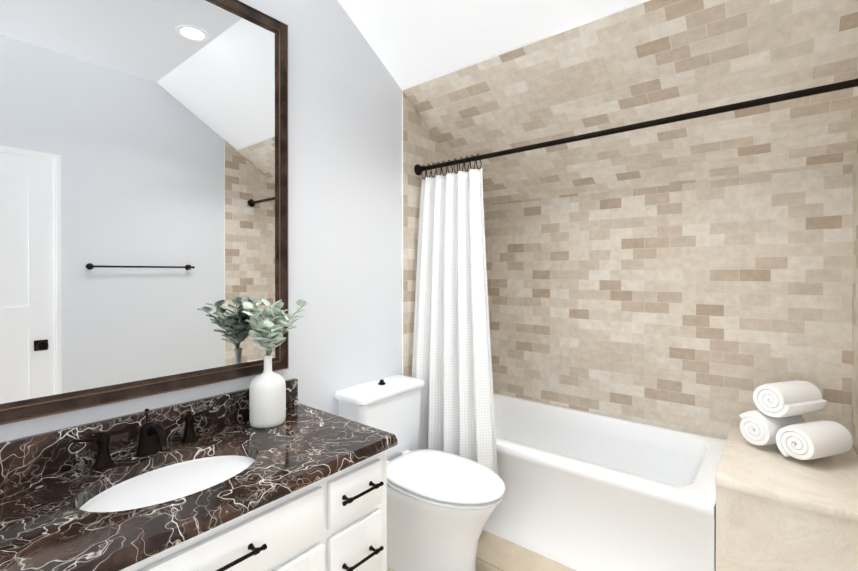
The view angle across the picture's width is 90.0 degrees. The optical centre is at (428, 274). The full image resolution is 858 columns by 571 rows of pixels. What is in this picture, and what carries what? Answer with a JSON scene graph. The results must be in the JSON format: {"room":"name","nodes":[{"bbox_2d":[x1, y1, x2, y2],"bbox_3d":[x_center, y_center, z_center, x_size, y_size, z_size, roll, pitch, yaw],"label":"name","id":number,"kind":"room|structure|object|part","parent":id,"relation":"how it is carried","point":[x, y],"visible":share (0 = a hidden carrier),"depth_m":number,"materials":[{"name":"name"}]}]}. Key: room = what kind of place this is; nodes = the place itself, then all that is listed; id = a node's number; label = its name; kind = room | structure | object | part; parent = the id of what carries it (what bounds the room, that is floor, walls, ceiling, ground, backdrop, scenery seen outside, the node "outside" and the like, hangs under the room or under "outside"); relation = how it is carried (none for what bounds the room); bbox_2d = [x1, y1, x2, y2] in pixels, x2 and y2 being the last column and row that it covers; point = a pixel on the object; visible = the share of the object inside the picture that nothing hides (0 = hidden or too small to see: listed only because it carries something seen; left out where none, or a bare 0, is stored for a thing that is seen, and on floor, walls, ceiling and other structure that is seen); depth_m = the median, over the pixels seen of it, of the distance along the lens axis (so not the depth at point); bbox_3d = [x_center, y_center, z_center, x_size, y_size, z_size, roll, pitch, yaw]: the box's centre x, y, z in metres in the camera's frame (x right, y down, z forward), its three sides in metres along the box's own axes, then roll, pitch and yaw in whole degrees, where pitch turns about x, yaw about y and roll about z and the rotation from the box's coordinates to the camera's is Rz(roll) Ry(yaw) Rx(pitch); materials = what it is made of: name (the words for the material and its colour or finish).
{"room":"bathroom","nodes":[
{"label":"bathroom","id":0,"kind":"room"},
{"bbox_2d":[0,0,401,441],"bbox_3d":[-0.683,-0.050,1.873,0.100,2.740,3.550,0,0,39],"label":"wall","id":1,"kind":"structure","parent":0,"point":[344,184],"depth_m":2.07,"materials":[{"name":"white paint"}]},
{"bbox_2d":[0,0,288,424],"bbox_3d":[-0.956,-0.332,1.430,0.026,1.479,1.090,0,0,39],"label":"mirror","id":2,"kind":"object","parent":1,"relation":"attached to","point":[143,198],"visible":1,"depth_m":1.42,"materials":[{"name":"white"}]},
{"bbox_2d":[0,378,297,487],"bbox_3d":[-0.963,0.518,1.427,0.024,0.118,1.201,0,0,39],"label":"backsplash","id":3,"kind":"structure","parent":1,"relation":"attached to","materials":[{"name":"stone"}]},
{"bbox_2d":[402,91,402,374],"bbox_3d":[-0.150,0.134,2.435,0.008,2.368,0.007,0,0,39],"label":"trim","id":4,"kind":"structure","parent":1,"relation":"attached to","point":[402,232],"depth_m":2.43,"materials":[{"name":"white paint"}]},
{"bbox_2d":[403,92,485,376],"bbox_3d":[0.131,0.131,2.791,0.010,2.372,0.900,0,0,39],"label":"wall tile","id":5,"kind":"structure","parent":1,"relation":"attached to","point":[422,145],"depth_m":2.50,"materials":[{"name":"tile"}]},
{"bbox_2d":[401,0,649,90],"bbox_3d":[0.589,-1.042,1.823,1.914,0.008,0.007,0,0,39],"label":"trim","id":6,"kind":"structure","parent":1,"relation":"attached to","point":[636,4],"depth_m":1.91,"materials":[{"name":"white paint"}]},
{"bbox_2d":[387,530,575,570],"bbox_3d":[0.106,1.373,1.239,2.134,0.100,3.550,0,0,39],"label":"floor","id":7,"kind":"structure","parent":0,"point":[496,553],"depth_m":2.00,"materials":[{"name":"tile"}]},
{"bbox_2d":[0,378,397,570],"bbox_3d":[-0.723,0.881,1.250,0.623,0.884,1.225,0,0,39],"label":"bathroom vanity","id":8,"kind":"object","parent":7,"relation":"on","point":[217,483],"visible":1,"depth_m":1.25,"materials":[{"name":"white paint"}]},
{"bbox_2d":[73,431,113,468],"bbox_3d":[-1.003,0.526,1.283,0.054,0.104,0.101,0,0,39],"label":"faucet","id":9,"kind":"object","parent":8,"relation":"on","point":[103,460],"depth_m":1.29,"materials":[{"name":"black metal"}]},
{"bbox_2d":[135,408,166,456],"bbox_3d":[-0.872,0.508,1.365,0.157,0.138,0.078,0,0,39],"label":"faucet","id":10,"kind":"object","parent":8,"relation":"on","point":[152,442],"depth_m":1.37,"materials":[{"name":"black metal"}]},
{"bbox_2d":[80,455,251,508],"bbox_3d":[-0.736,0.649,1.256,0.343,0.241,0.489,0,0,39],"label":"sink","id":11,"kind":"object","parent":8,"relation":"in","point":[155,481],"depth_m":1.27,"materials":[{"name":"white ceramic"}]},
{"bbox_2d":[181,407,211,443],"bbox_3d":[-0.818,0.525,1.511,0.054,0.104,0.101,0,0,39],"label":"faucet","id":12,"kind":"object","parent":8,"relation":"on","point":[189,437],"depth_m":1.49,"materials":[{"name":"black metal"}]},
{"bbox_3d":[-0.488,0.714,1.055,0.010,0.010,0.180,0,0,39],"label":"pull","id":13,"kind":"part","parent":8,"relation":"part of","materials":[{"name":"black metal"}]},
{"bbox_3d":[-0.457,0.714,1.117,0.030,0.017,0.016,0,0,39],"label":"pull post","id":14,"kind":"part","parent":8,"relation":"part of","materials":[{"name":"black metal"}]},
{"bbox_2d":[242,298,310,427],"bbox_3d":[-0.601,0.333,1.658,0.208,0.485,0.269,0,0,39],"label":"vase","id":15,"kind":"object","parent":8,"relation":"on","point":[267,398],"visible":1,"depth_m":1.62,"materials":[{"name":"white ceramic"}]},
{"bbox_3d":[-0.413,0.851,1.191,0.008,0.055,0.189,0,0,39],"label":"door rail","id":16,"kind":"part","parent":8,"relation":"part of","materials":[{"name":"white paint"}]},
{"bbox_3d":[-0.423,1.013,1.200,0.018,0.380,0.299,0,0,39],"label":"door","id":17,"kind":"part","parent":8,"relation":"part of","materials":[{"name":"white paint"}]},
{"bbox_3d":[-0.336,1.013,1.287,0.008,0.380,0.055,0,0,39],"label":"door rail","id":18,"kind":"part","parent":8,"relation":"part of","materials":[{"name":"white paint"}]},
{"bbox_3d":[-0.260,0.931,1.361,0.030,0.017,0.016,0,0,39],"label":"pull post","id":19,"kind":"part","parent":8,"relation":"part of","materials":[{"name":"black metal"}]},
{"bbox_3d":[-0.242,0.930,1.422,0.018,0.215,0.222,0,0,39],"label":"drawer","id":20,"kind":"part","parent":8,"relation":"part of","materials":[{"name":"white paint"}]},
{"bbox_3d":[-0.242,0.723,1.421,0.018,0.150,0.222,0,0,39],"label":"drawer","id":21,"kind":"part","parent":8,"relation":"part of","materials":[{"name":"white paint"}]},
{"bbox_3d":[-0.212,0.711,1.396,0.010,0.010,0.160,0,0,39],"label":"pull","id":22,"kind":"part","parent":8,"relation":"part of","materials":[{"name":"black metal"}]},
{"bbox_3d":[-0.212,0.931,1.397,0.010,0.010,0.160,0,0,39],"label":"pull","id":23,"kind":"part","parent":8,"relation":"part of","materials":[{"name":"black metal"}]},
{"bbox_2d":[335,375,504,570],"bbox_3d":[-0.016,0.924,1.980,0.792,0.792,0.464,0,0,39],"label":"toilet","id":24,"kind":"object","parent":7,"relation":"on","point":[441,506],"visible":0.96,"depth_m":1.86,"materials":[{"name":"white ceramic"}]},
{"bbox_3d":[-0.239,0.759,2.160,0.202,0.336,0.436,0,0,39],"label":"tank","id":25,"kind":"part","parent":24,"relation":"part of","materials":[{"name":"white ceramic"}]},
{"bbox_3d":[-0.237,0.570,2.158,0.222,0.042,0.464,0,0,39],"label":"tank lid","id":26,"kind":"part","parent":24,"relation":"part of","materials":[{"name":"white ceramic"}]},
{"bbox_3d":[-0.022,1.125,1.986,0.752,0.390,0.368,0,0,39],"label":"bowl","id":27,"kind":"part","parent":24,"relation":"part of","materials":[{"name":"white ceramic"}]},
{"bbox_3d":[0.070,0.915,1.910,0.565,0.016,0.392,0,0,39],"label":"seat","id":28,"kind":"part","parent":24,"relation":"part of","materials":[{"name":"white ceramic"}]},
{"bbox_3d":[0.070,0.889,1.910,0.570,0.024,0.396,0,0,39],"label":"lid","id":29,"kind":"part","parent":24,"relation":"part of","materials":[{"name":"white ceramic"}]},
{"bbox_2d":[483,392,726,570],"bbox_3d":[0.731,1.083,2.354,1.470,0.470,0.802,0,0,39],"label":"bathtub","id":30,"kind":"object","parent":7,"relation":"on","point":[587,491],"visible":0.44,"depth_m":1.99,"materials":[{"name":"white ceramic"}]},
{"bbox_2d":[715,420,857,570],"bbox_3d":[1.473,1.032,1.752,0.436,0.578,0.803,0,0,39],"label":"tub deck","id":31,"kind":"object","parent":7,"relation":"on","point":[777,509],"visible":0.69,"depth_m":1.51,"materials":[{"name":"stone"}]},
{"bbox_2d":[739,380,852,459],"bbox_3d":[1.525,0.594,1.793,0.243,0.274,0.292,0,0,-18],"label":"towels","id":32,"kind":"object","parent":31,"relation":"on","point":[777,418],"visible":1,"depth_m":1.75,"materials":[{"name":"white fabric"}]},
{"bbox_2d":[338,0,643,88],"bbox_3d":[0.721,-0.979,1.986,2.134,1.081,1.600,0,0,39],"label":"ceiling","id":33,"kind":"structure","parent":0,"point":[412,42],"depth_m":2.02,"materials":[{"name":"white paint"}]},
{"bbox_2d":[401,0,857,205],"bbox_3d":[0.876,-0.772,2.179,1.934,0.560,0.905,0,0,39],"label":"ceiling slope","id":34,"kind":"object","parent":33,"relation":"attached to","point":[650,60],"visible":0.82,"depth_m":1.97,"materials":[{"name":"tile"}]},
{"bbox_3d":[1.193,0.382,2.574,2.134,1.870,0.100,0,0,39],"label":"wall","id":35,"kind":"structure","parent":0,"visible":0},
{"bbox_2d":[486,164,852,438],"bbox_3d":[1.158,0.408,2.531,1.934,1.820,0.010,0,0,39],"label":"wall tile","id":36,"kind":"structure","parent":35,"relation":"attached to","point":[707,308],"depth_m":2.35,"materials":[{"name":"tile"}]},
{"bbox_3d":[1.510,-0.047,1.349,0.100,2.740,1.600,0,0,39],"label":"wall","id":37,"kind":"structure","parent":0,"visible":0},
{"bbox_2d":[852,139,857,454],"bbox_3d":[1.594,0.105,1.540,0.010,2.433,1.000,0,0,39],"label":"wall tile","id":38,"kind":"structure","parent":37,"relation":"attached to","point":[855,324],"depth_m":1.85,"materials":[{"name":"stone"}]},
{"bbox_2d":[412,78,857,473],"bbox_3d":[0.635,0.226,1.886,1.911,1.750,0.197,0,0,39],"label":"shower curtain","id":39,"kind":"object","parent":38,"relation":"attached to","point":[451,364],"visible":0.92,"depth_m":2.27,"materials":[{"name":"white fabric"}]}
]}

